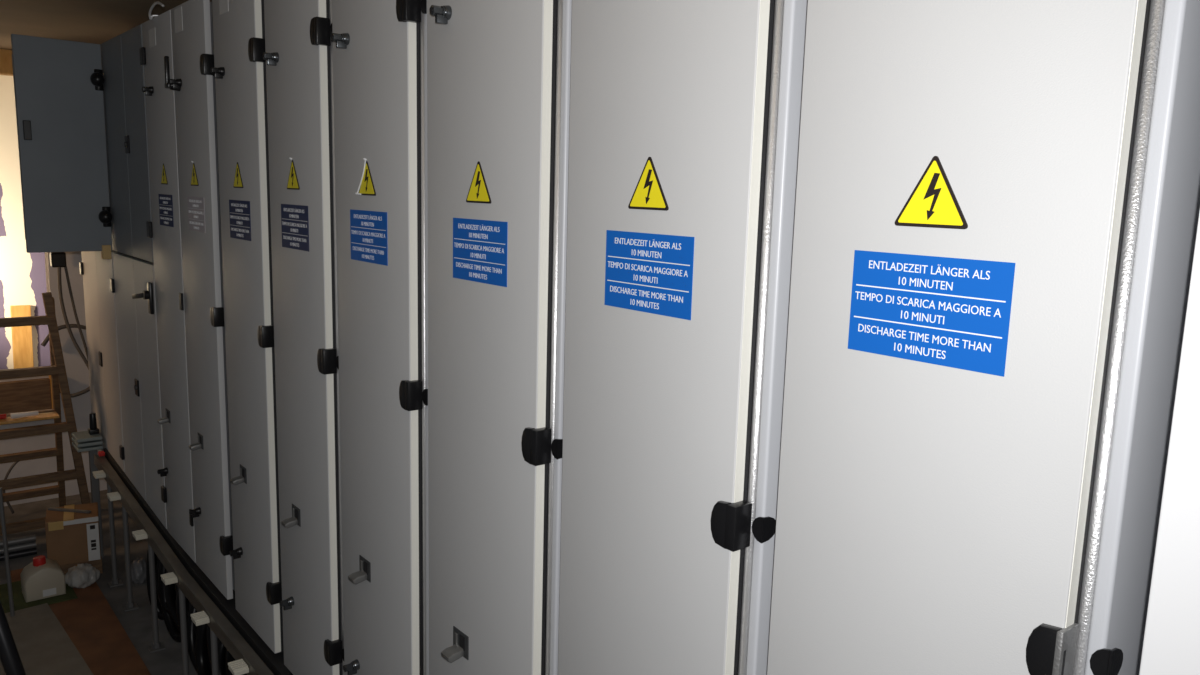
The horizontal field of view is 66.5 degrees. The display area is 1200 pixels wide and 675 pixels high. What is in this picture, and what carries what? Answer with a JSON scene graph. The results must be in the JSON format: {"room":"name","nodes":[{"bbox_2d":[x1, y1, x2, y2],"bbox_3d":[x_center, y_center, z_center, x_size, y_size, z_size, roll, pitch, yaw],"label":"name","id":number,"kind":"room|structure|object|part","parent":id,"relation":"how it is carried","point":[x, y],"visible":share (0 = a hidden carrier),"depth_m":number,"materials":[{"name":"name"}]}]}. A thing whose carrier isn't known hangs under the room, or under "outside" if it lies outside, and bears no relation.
{"room":"electrical equipment room","nodes":[
{"label":"electrical equipment room","id":0,"kind":"room"},
{"bbox_2d":[0,75,50,369],"bbox_3d":[-5.000,-0.575,6.975,2.800,3.020,0.120,-6,12,-39],"label":"window","id":1,"kind":"structure","parent":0,"point":[22,273],"depth_m":7.20,"materials":[{"name":"white glass"}]},
{"bbox_2d":[10,305,33,368],"bbox_3d":[-4.603,0.028,7.294,0.145,0.572,0.030,-6,12,-39],"label":"timber offcut","id":2,"kind":"object","parent":1,"relation":"attached to","point":[22,344],"visible":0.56,"depth_m":7.28,"materials":[{"name":"brown wood"}]},
{"bbox_2d":[0,251,106,505],"bbox_3d":[-4.065,-0.365,5.834,2.800,3.020,0.140,-6,12,-39],"label":"wall","id":3,"kind":"structure","parent":0,"point":[77,372],"depth_m":6.20,"materials":[{"name":"grey paint"}]},
{"bbox_2d":[0,378,51,413],"bbox_3d":[-3.986,0.410,5.894,0.775,0.215,0.055,-6,12,-39],"label":"plywood panel","id":4,"kind":"object","parent":3,"relation":"attached to","point":[31,394],"visible":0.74,"depth_m":6.02,"materials":[{"name":"brown wood"}]},
{"bbox_2d":[49,375,52,408],"bbox_3d":[-3.674,0.356,6.137,0.018,0.260,0.070,-6,12,-39],"label":"strip","id":5,"kind":"object","parent":3,"relation":"attached to","point":[49,375],"visible":0.16,"depth_m":6.11,"materials":[{"name":"brown wood"}]},
{"bbox_2d":[49,252,66,267],"bbox_3d":[-3.565,-0.513,6.021,0.085,0.100,0.080,-6,12,-39],"label":"junction box","id":6,"kind":"object","parent":3,"relation":"attached to","point":[57,259],"visible":0.9,"depth_m":5.99,"materials":[{"name":"black plastic"}]},
{"bbox_2d":[57,267,88,369],"bbox_3d":[-3.463,0.020,6.062,0.225,1.045,0.079,2,9,1],"label":"loose wire","id":7,"kind":"object","parent":6,"relation":"hanging from","point":[76,345],"visible":0.65,"depth_m":6.01,"materials":[{"name":"grey"}]},
{"bbox_2d":[64,266,87,359],"bbox_3d":[-3.475,-0.067,6.128,0.158,0.893,0.031,-4,11,-31],"label":"loose wire","id":8,"kind":"object","parent":6,"relation":"hanging from","point":[65,268],"visible":0.71,"depth_m":6.08,"materials":[{"name":"grey"}]},
{"bbox_2d":[41,324,85,346],"bbox_3d":[-3.591,-0.018,6.130,0.275,0.141,0.027,-6,12,-39],"label":"loose wire","id":9,"kind":"object","parent":3,"relation":"attached to","point":[60,327],"visible":0.71,"depth_m":6.11,"materials":[{"name":"grey"}]},
{"bbox_2d":[70,386,89,397],"bbox_3d":[-3.576,0.334,6.207,0.279,0.149,0.028,-6,12,-39],"label":"loose wire","id":10,"kind":"object","parent":3,"relation":"attached to","point":[86,390],"visible":0.49,"depth_m":6.23,"materials":[{"name":"grey"}]},
{"bbox_2d":[0,490,197,674],"bbox_3d":[-1.955,1.594,3.849,3.300,0.100,11.100,-6,12,-39],"label":"floor","id":11,"kind":"structure","parent":0,"point":[137,623],"depth_m":5.06,"materials":[{"name":"concrete"}]},
{"bbox_2d":[2,461,18,513],"bbox_3d":[-3.727,0.931,5.908,0.049,0.380,0.230,9,12,38],"label":"loose wire","id":12,"kind":"object","parent":11,"relation":"on","point":[14,463],"visible":0.4,"depth_m":5.85,"materials":[{"name":"grey"}]},
{"bbox_2d":[0,548,36,560],"bbox_3d":[-3.595,1.274,5.111,0.770,0.039,0.039,-5,12,-37],"label":"tube","id":13,"kind":"object","parent":11,"relation":"on","point":[33,551],"visible":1,"depth_m":5.28,"materials":[{"name":"grey metal"}]},
{"bbox_2d":[0,541,35,553],"bbox_3d":[-3.594,1.235,5.104,0.770,0.039,0.039,-5,12,-37],"label":"tube","id":14,"kind":"object","parent":13,"relation":"on","point":[29,545],"visible":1,"depth_m":5.28,"materials":[{"name":"silver metal"}]},
{"bbox_2d":[0,535,35,547],"bbox_3d":[-3.593,1.195,5.098,0.770,0.039,0.039,-5,12,-37],"label":"tube","id":15,"kind":"object","parent":14,"relation":"on","point":[31,538],"visible":1,"depth_m":5.27,"materials":[{"name":"silver metal"}]},
{"bbox_2d":[0,292,90,535],"bbox_3d":[-3.636,0.472,5.432,0.978,1.505,0.529,-6,12,-39],"label":"step ladder","id":16,"kind":"object","parent":11,"relation":"on","point":[57,370],"visible":0.77,"depth_m":5.44,"materials":[{"name":"brown wood"}]},
{"bbox_2d":[0,411,59,424],"bbox_3d":[-3.608,0.500,5.277,0.840,0.014,0.130,-6,12,-39],"label":"board","id":17,"kind":"object","parent":16,"relation":"on","point":[48,415],"visible":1,"depth_m":5.42,"materials":[{"name":"brown wood"}]},
{"bbox_2d":[0,414,6,418],"bbox_3d":[-3.520,0.466,5.363,0.070,0.030,0.029,-6,12,-39],"label":"stub","id":18,"kind":"object","parent":17,"relation":"on","point":[2,416],"visible":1,"depth_m":5.37,"materials":[{"name":"red"}]},
{"bbox_2d":[10,411,38,418],"bbox_3d":[-3.410,0.456,5.425,0.140,0.034,0.033,-6,12,-39],"label":"tube","id":19,"kind":"object","parent":17,"relation":"on","point":[21,414],"visible":1,"depth_m":5.41,"materials":[{"name":"white"}]},
{"bbox_3d":[-3.374,0.456,5.690,0.038,1.468,0.463,-4,11,-33],"label":"rail","id":20,"kind":"part","parent":16,"relation":"part of","materials":[{"name":"brown wood"}]},
{"bbox_3d":[-3.184,0.472,5.496,0.195,1.502,0.040,-6,12,-39],"label":"rail","id":21,"kind":"part","parent":16,"relation":"part of","materials":[{"name":"brown wood"}]},
{"bbox_2d":[0,603,92,674],"bbox_3d":[-2.580,1.520,3.742,0.905,0.012,1.740,-7,12,-41],"label":"sheet","id":22,"kind":"object","parent":11,"relation":"on","point":[43,645],"visible":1,"depth_m":4.26,"materials":[{"name":"grey"}]},
{"bbox_2d":[0,487,14,615],"bbox_3d":[-2.903,1.066,4.478,0.030,0.690,0.018,-6,12,-39],"label":"rod","id":23,"kind":"object","parent":22,"relation":"on","point":[2,514],"visible":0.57,"depth_m":4.47,"materials":[{"name":"silver metal"}]},
{"bbox_2d":[0,601,25,674],"bbox_3d":[-2.502,1.208,3.813,0.284,0.558,0.066,5,10,23],"label":"pipe","id":24,"kind":"object","parent":22,"relation":"on","point":[10,659],"visible":1,"depth_m":3.79,"materials":[{"name":"grey metal"}]},
{"bbox_2d":[10,568,150,674],"bbox_3d":[-2.501,1.431,4.398,0.360,0.018,2.030,-6,12,-39],"label":"board","id":25,"kind":"object","parent":11,"relation":"on","point":[89,620],"visible":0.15,"depth_m":4.40,"materials":[{"name":"red wood"}]},
{"bbox_2d":[0,581,77,612],"bbox_3d":[-3.015,1.343,4.776,0.445,0.006,0.400,-6,12,-39],"label":"floor mat","id":26,"kind":"object","parent":25,"relation":"on","point":[18,598],"visible":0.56,"depth_m":4.74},
{"bbox_2d":[20,555,65,602],"bbox_3d":[-2.912,1.241,4.782,0.180,0.200,0.172,-6,12,-39],"label":"canister","id":27,"kind":"object","parent":26,"relation":"on","point":[43,578],"visible":1,"depth_m":4.73,"materials":[{"name":"white plastic"}]},
{"bbox_2d":[60,556,102,574],"bbox_3d":[-2.932,1.261,5.123,0.220,0.099,0.230,-6,12,-39],"label":"wooden block","id":28,"kind":"object","parent":25,"relation":"on","point":[97,563],"visible":0.24,"depth_m":5.07,"materials":[{"name":"brown wood"}]},
{"bbox_2d":[45,502,100,565],"bbox_3d":[-2.921,1.084,5.079,0.250,0.263,0.268,-4,10,-29],"label":"cardboard box","id":29,"kind":"object","parent":28,"relation":"on","point":[71,537],"depth_m":4.98,"materials":[{"name":"brown cardboard"}]},
{"bbox_3d":[-2.938,0.957,5.068,0.248,0.010,0.022,3,9,7],"label":"metal strip","id":30,"kind":"part","parent":29,"relation":"part of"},
{"bbox_2d":[65,563,99,588],"bbox_3d":[-2.779,1.273,4.912,0.158,0.114,0.162,0,9,-7],"label":"plastic bag","id":31,"kind":"object","parent":25,"relation":"on","point":[83,575],"visible":1,"depth_m":4.87,"materials":[{"name":"plastic"}]},
{"bbox_2d":[71,413,103,557],"bbox_3d":[-2.912,0.859,5.228,0.125,0.860,0.180,-6,12,-39],"label":"strut","id":32,"kind":"object","parent":11,"relation":"on","point":[90,440],"visible":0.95,"depth_m":5.19,"materials":[{"name":"steel"},{"name":"cream white plastic"}]},
{"bbox_3d":[-2.879,0.487,5.200,0.050,0.115,0.060,-6,12,-39],"label":"bolt knob","id":33,"kind":"part","parent":32,"relation":"part of","materials":[{"name":"black plastic"}]},
{"bbox_2d":[107,483,123,587],"bbox_3d":[-2.629,1.054,4.935,0.066,0.584,0.070,-6,12,-39],"label":"post","id":34,"kind":"object","parent":11,"relation":"on","point":[115,581],"visible":0.94,"depth_m":4.94,"materials":[{"name":"silver metal"}]},
{"bbox_3d":[-2.637,1.339,4.981,0.066,0.006,0.070,-6,12,-39],"label":"foot plate","id":35,"kind":"part","parent":34,"relation":"part of","materials":[{"name":"silver metal"}]},
{"bbox_2d":[94,454,273,674],"bbox_3d":[-1.417,1.043,3.432,0.045,0.170,4.420,-6,12,-39],"label":"rail","id":36,"kind":"object","parent":34,"relation":"attached to","point":[219,624],"visible":0.94,"depth_m":3.78,"materials":[{"name":"grey metal"}]},
{"bbox_2d":[92,470,105,478],"bbox_3d":[-2.665,0.729,4.872,0.052,0.025,0.068,-6,12,-39],"label":"pad","id":37,"kind":"object","parent":36,"relation":"attached to","point":[97,474],"visible":1,"depth_m":4.85,"materials":[{"name":"beige plastic"}]},
{"bbox_2d":[98,451,104,456],"bbox_3d":[-2.764,0.644,5.075,0.030,0.024,0.040,-6,12,-39],"label":"block","id":38,"kind":"object","parent":36,"relation":"on","point":[100,453],"visible":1,"depth_m":5.06,"materials":[{"name":"red plastic"}]},
{"bbox_2d":[122,505,138,611],"bbox_3d":[-2.409,1.114,4.669,0.066,0.562,0.070,-6,12,-39],"label":"post","id":39,"kind":"object","parent":11,"relation":"on","point":[131,605],"visible":0.95,"depth_m":4.67,"materials":[{"name":"silver metal"}]},
{"bbox_2d":[107,492,120,500],"bbox_3d":[-2.446,0.800,4.607,0.052,0.025,0.068,-6,12,-39],"label":"pad","id":40,"kind":"object","parent":39,"relation":"attached to","point":[113,496],"visible":1,"depth_m":4.59,"materials":[{"name":"beige plastic"}]},
{"bbox_3d":[-2.417,1.388,4.713,0.066,0.006,0.070,-6,12,-39],"label":"foot plate","id":41,"kind":"part","parent":39,"relation":"part of","materials":[{"name":"silver metal"}]},
{"bbox_2d":[131,557,145,583],"bbox_3d":[-2.527,1.274,5.021,0.108,0.126,0.127,-6,12,-39],"label":"plastic bag","id":42,"kind":"object","parent":11,"relation":"on","point":[138,566],"visible":0.67,"depth_m":4.98,"materials":[{"name":"plastic"}]},
{"bbox_2d":[147,544,165,652],"bbox_3d":[-2.084,1.203,4.273,0.066,0.530,0.070,-6,12,-39],"label":"post","id":43,"kind":"object","parent":11,"relation":"on","point":[156,646],"visible":0.93,"depth_m":4.27,"materials":[{"name":"silver metal"}]},
{"bbox_2d":[132,529,147,540],"bbox_3d":[-2.115,0.907,4.206,0.052,0.025,0.068,-6,12,-39],"label":"pad","id":44,"kind":"object","parent":43,"relation":"attached to","point":[139,534],"visible":1,"depth_m":4.19,"materials":[{"name":"beige plastic"}]},
{"bbox_3d":[-2.091,1.462,4.315,0.066,0.005,0.070,-6,12,-39],"label":"foot plate","id":45,"kind":"part","parent":43,"relation":"part of","materials":[{"name":"silver metal"}]},
{"bbox_2d":[179,589,188,674],"bbox_3d":[-1.764,1.291,3.885,0.066,0.498,0.070,-6,12,-39],"label":"post","id":46,"kind":"object","parent":11,"relation":"on","point":[182,601],"visible":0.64,"depth_m":3.87,"materials":[{"name":"silver metal"}]},
{"bbox_2d":[161,572,177,584],"bbox_3d":[-1.802,1.008,3.828,0.052,0.025,0.068,-6,12,-39],"label":"pad","id":47,"kind":"object","parent":46,"relation":"attached to","point":[168,578],"visible":1,"depth_m":3.81,"materials":[{"name":"beige plastic"}]},
{"bbox_2d":[146,550,246,674],"bbox_3d":[-1.393,1.314,3.761,0.397,0.481,2.625,-6,12,-39],"label":"power cables","id":48,"kind":"object","parent":11,"relation":"on","point":[198,637],"visible":0.21,"depth_m":3.95,"materials":[{"name":"black plastic"}]},
{"bbox_2d":[210,628,218,674],"bbox_3d":[-1.488,1.353,3.548,0.066,0.498,0.070,-6,12,-39],"label":"post","id":49,"kind":"object","parent":11,"relation":"on","point":[214,639],"visible":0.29,"depth_m":3.52,"materials":[{"name":"silver metal"}]},
{"bbox_2d":[190,611,209,625],"bbox_3d":[-1.526,1.071,3.492,0.052,0.025,0.068,-6,12,-39],"label":"pad","id":50,"kind":"object","parent":49,"relation":"attached to","point":[199,618],"visible":1,"depth_m":3.48,"materials":[{"name":"beige plastic"}]},
{"bbox_2d":[0,0,211,49],"bbox_3d":[-1.871,-1.485,3.352,3.300,0.100,11.100,-6,12,-39],"label":"ceiling","id":51,"kind":"structure","parent":0,"point":[87,21],"depth_m":4.88,"materials":[{"name":"paint"}]},
{"bbox_2d":[0,49,12,75],"bbox_3d":[-4.366,-1.850,6.020,2.800,0.165,0.100,-6,12,-39],"label":"trim","id":52,"kind":"structure","parent":51,"relation":"attached to","point":[6,68],"depth_m":6.22,"materials":[{"name":"brown wood"}]},
{"bbox_2d":[164,0,234,599],"bbox_3d":[-1.321,-0.129,3.661,0.613,2.255,0.469,-6,12,-39],"label":"tall cabinet","id":53,"kind":"object","parent":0,"point":[193,83],"visible":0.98,"depth_m":3.47,"materials":[{"name":"grey metal"}]},
{"bbox_3d":[-1.622,-1.000,3.469,0.042,0.130,0.070,-6,12,-39],"label":"lever handle","id":54,"kind":"part","parent":53,"relation":"part of","materials":[{"name":"black plastic"}]},
{"bbox_3d":[-1.606,0.432,3.630,0.041,0.025,0.036,-6,12,-39],"label":"latch lever","id":55,"kind":"part","parent":53,"relation":"part of","materials":[{"name":"silver metal"}]},
{"bbox_2d":[103,448,292,674],"bbox_3d":[-0.920,1.126,2.927,0.065,0.175,5.920,-6,12,-39],"label":"beam","id":56,"kind":"structure","parent":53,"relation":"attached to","point":[274,662],"depth_m":3.63,"materials":[{"name":"black metal"}]},
{"bbox_2d":[11,34,124,471],"bbox_3d":[-2.629,-0.378,4.995,0.949,2.250,0.944,-6,12,-39],"label":"tall cabinet","id":57,"kind":"object","parent":56,"relation":"on","point":[59,88],"visible":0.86,"depth_m":4.42,"materials":[{"name":"grey metal"}]},
{"bbox_3d":[-2.999,-1.017,4.969,0.022,0.950,0.386,3,9,8],"label":"open door","id":58,"kind":"part","parent":57,"relation":"part of","materials":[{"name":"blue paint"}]},
{"bbox_3d":[-2.573,-0.912,4.393,0.372,0.998,0.064,-6,12,-39],"label":"open door","id":59,"kind":"part","parent":57,"relation":"part of","materials":[{"name":"blue paint"}]},
{"bbox_3d":[-2.873,0.081,5.221,0.022,1.219,0.405,-6,12,-39],"label":"door","id":60,"kind":"part","parent":57,"relation":"part of","materials":[{"name":"grey metal"}]},
{"bbox_3d":[-2.616,0.139,4.908,0.022,1.219,0.405,-6,12,-39],"label":"door","id":61,"kind":"part","parent":57,"relation":"part of","materials":[{"name":"grey metal"}]},
{"bbox_2d":[100,24,166,528],"bbox_3d":[-2.009,-0.282,4.492,0.625,2.255,0.910,-6,12,-39],"label":"tall cabinet","id":62,"kind":"object","parent":56,"relation":"on","point":[123,56],"visible":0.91,"depth_m":4.29,"materials":[{"name":"grey metal"}]},
{"bbox_3d":[-2.311,-0.908,4.393,0.022,1.004,0.440,-6,12,-39],"label":"door","id":63,"kind":"part","parent":62,"relation":"part of","materials":[{"name":"blue paint"}]},
{"bbox_3d":[-2.341,0.201,4.572,0.022,1.219,0.440,-6,12,-39],"label":"door","id":64,"kind":"part","parent":62,"relation":"part of","materials":[{"name":"grey metal"}]},
{"bbox_3d":[-2.054,-0.851,4.080,0.022,1.004,0.370,-6,12,-39],"label":"door","id":65,"kind":"part","parent":62,"relation":"part of","materials":[{"name":"blue paint"}]},
{"bbox_3d":[-2.044,-0.181,4.094,0.160,0.140,0.039,10,12,42],"label":"door handle","id":66,"kind":"part","parent":62,"relation":"part of","materials":[{"name":"black plastic"}]},
{"bbox_3d":[-2.084,0.258,4.259,0.022,1.219,0.370,-6,12,-39],"label":"door","id":67,"kind":"part","parent":62,"relation":"part of","materials":[{"name":"grey metal"}]},
{"bbox_2d":[142,10,195,562],"bbox_3d":[-1.609,-0.194,4.014,0.613,2.255,0.458,-6,12,-39],"label":"tall cabinet","id":68,"kind":"object","parent":56,"relation":"on","point":[156,32],"visible":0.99,"depth_m":3.83,"materials":[{"name":"grey metal"}]},
{"bbox_2d":[148,1,163,19],"bbox_3d":[-1.743,-1.287,3.594,0.037,0.051,0.216,-4,11,-31],"label":"wire hook","id":69,"kind":"object","parent":68,"relation":"on","point":[156,2],"visible":0.98,"depth_m":3.63,"materials":[{"name":"white metal"}]},
{"bbox_3d":[-1.911,0.363,4.002,0.041,0.025,0.036,-6,12,-39],"label":"latch lever","id":70,"kind":"part","parent":68,"relation":"part of","materials":[{"name":"silver metal"}]},
{"bbox_2d":[210,0,283,653],"bbox_3d":[-1.016,-0.060,3.290,0.613,2.255,0.523,-6,12,-39],"label":"tall cabinet","id":71,"kind":"object","parent":56,"relation":"on","point":[239,71],"visible":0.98,"depth_m":3.07,"materials":[{"name":"grey metal"}]},
{"bbox_3d":[-1.282,0.504,3.235,0.041,0.025,0.036,-6,12,-39],"label":"latch lever","id":72,"kind":"part","parent":71,"relation":"part of","materials":[{"name":"silver metal"}]},
{"bbox_3d":[-1.050,-0.884,2.816,0.038,0.070,0.020,-6,12,-39],"label":"hinge arm","id":73,"kind":"part","parent":71,"relation":"part of","materials":[{"name":"black plastic"}]},
{"bbox_3d":[-1.075,-0.003,2.958,0.038,0.070,0.020,-6,12,-39],"label":"hinge arm","id":74,"kind":"part","parent":71,"relation":"part of","materials":[{"name":"black plastic"}]},
{"bbox_3d":[-1.098,0.865,3.099,0.038,0.070,0.020,-6,12,-39],"label":"hinge arm","id":75,"kind":"part","parent":71,"relation":"part of","materials":[{"name":"black plastic"}]},
{"bbox_2d":[263,0,343,674],"bbox_3d":[-0.703,0.010,2.907,0.613,2.255,0.516,-6,12,-39],"label":"tall cabinet","id":76,"kind":"object","parent":56,"relation":"on","point":[298,56],"visible":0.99,"depth_m":2.69,"materials":[{"name":"grey metal"}]},
{"bbox_3d":[-0.967,0.575,2.850,0.041,0.025,0.036,-6,12,-39],"label":"latch lever","id":77,"kind":"part","parent":76,"relation":"part of","materials":[{"name":"silver metal"}]},
{"bbox_3d":[-0.739,-0.814,2.436,0.038,0.070,0.020,-6,12,-39],"label":"hinge arm","id":78,"kind":"part","parent":76,"relation":"part of","materials":[{"name":"black plastic"}]},
{"bbox_3d":[-0.763,0.067,2.578,0.038,0.070,0.020,-6,12,-39],"label":"hinge arm","id":79,"kind":"part","parent":76,"relation":"part of","materials":[{"name":"black plastic"}]},
{"bbox_3d":[-0.787,0.935,2.719,0.038,0.070,0.020,-6,12,-39],"label":"hinge arm","id":80,"kind":"part","parent":76,"relation":"part of","materials":[{"name":"black plastic"}]},
{"bbox_2d":[331,0,427,674],"bbox_3d":[-0.388,0.081,2.522,0.613,2.255,0.523,-6,12,-39],"label":"tall cabinet","id":81,"kind":"object","parent":56,"relation":"on","point":[378,45],"visible":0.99,"depth_m":2.29,"materials":[{"name":"grey metal"}]},
{"bbox_3d":[-0.654,0.646,2.468,0.041,0.025,0.036,-6,12,-39],"label":"latch lever","id":82,"kind":"part","parent":81,"relation":"part of","materials":[{"name":"silver metal"}]},
{"bbox_3d":[-0.422,-0.743,2.048,0.038,0.070,0.020,-6,12,-39],"label":"hinge arm","id":83,"kind":"part","parent":81,"relation":"part of","materials":[{"name":"black plastic"}]},
{"bbox_3d":[-0.446,0.138,2.191,0.038,0.070,0.020,-6,12,-39],"label":"hinge arm","id":84,"kind":"part","parent":81,"relation":"part of","materials":[{"name":"black plastic"}]},
{"bbox_2d":[424,0,562,674],"bbox_3d":[-0.063,0.153,2.127,0.613,2.255,0.542,-6,12,-39],"label":"tall cabinet","id":85,"kind":"object","parent":56,"relation":"on","point":[492,68],"visible":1,"depth_m":1.88,"materials":[{"name":"grey metal"}]},
{"bbox_3d":[-0.336,0.717,2.080,0.041,0.025,0.036,-6,12,-39],"label":"latch lever","id":86,"kind":"part","parent":85,"relation":"part of","materials":[{"name":"silver metal"}]},
{"bbox_3d":[-0.116,0.212,1.788,0.038,0.070,0.020,-6,12,-39],"label":"hinge arm","id":87,"kind":"part","parent":85,"relation":"part of","materials":[{"name":"black plastic"}]},
{"bbox_2d":[550,0,783,674],"bbox_3d":[0.264,0.227,1.729,0.611,2.255,0.539,-6,12,-39],"label":"tall cabinet","id":88,"kind":"object","parent":56,"relation":"on","point":[669,108],"visible":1,"depth_m":1.48,"materials":[{"name":"grey metal"}]},
{"bbox_3d":[0.210,0.286,1.391,0.038,0.070,0.020,-6,12,-39],"label":"hinge arm","id":89,"kind":"part","parent":88,"relation":"part of","materials":[{"name":"black plastic"}]},
{"bbox_2d":[746,0,1164,674],"bbox_3d":[0.581,0.298,1.342,0.611,2.255,0.516,-6,12,-39],"label":"tall cabinet","id":90,"kind":"object","parent":56,"relation":"on","point":[958,184],"visible":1,"depth_m":1.09,"materials":[{"name":"grey metal"}]},
{"bbox_3d":[0.516,0.354,1.017,0.038,0.070,0.008,-6,12,-39],"label":"hinge arm","id":91,"kind":"part","parent":90,"relation":"part of","materials":[{"name":"silver metal"}]},
{"bbox_2d":[1084,0,1199,674],"bbox_3d":[0.906,0.366,0.977,0.570,2.255,0.525,-6,12,-39],"label":"tall cabinet","id":92,"kind":"object","parent":56,"relation":"on","point":[1146,605],"visible":1,"depth_m":0.95,"materials":[{"name":"grey metal"}]},
{"bbox_3d":[0.709,0.381,0.786,0.022,2.235,0.448,-6,12,-39],"label":"door","id":93,"kind":"part","parent":92,"relation":"part of","materials":[{"name":"white metal"}]},
{"bbox_3d":[-1.372,-0.956,3.208,0.038,0.070,0.020,-6,12,-39],"label":"hinge arm","id":94,"kind":"part","parent":53,"relation":"part of","materials":[{"name":"black plastic"}]},
{"bbox_3d":[-1.396,-0.075,3.350,0.038,0.070,0.020,-6,12,-39],"label":"hinge arm","id":95,"kind":"part","parent":53,"relation":"part of","materials":[{"name":"black plastic"}]},
{"bbox_3d":[-1.419,0.793,3.491,0.038,0.070,0.020,-6,12,-39],"label":"hinge arm","id":96,"kind":"part","parent":53,"relation":"part of","materials":[{"name":"black plastic"}]},
{"bbox_3d":[-1.199,1.417,3.196,0.066,0.498,0.070,-6,12,-39],"label":"post","id":97,"kind":"object","parent":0,"visible":0},
{"bbox_2d":[228,659,248,674],"bbox_3d":[-1.243,1.135,3.147,0.052,0.025,0.068,-6,12,-39],"label":"pad","id":98,"kind":"object","parent":97,"relation":"attached to","point":[237,667],"visible":1,"depth_m":3.13,"materials":[{"name":"beige plastic"}]}
]}

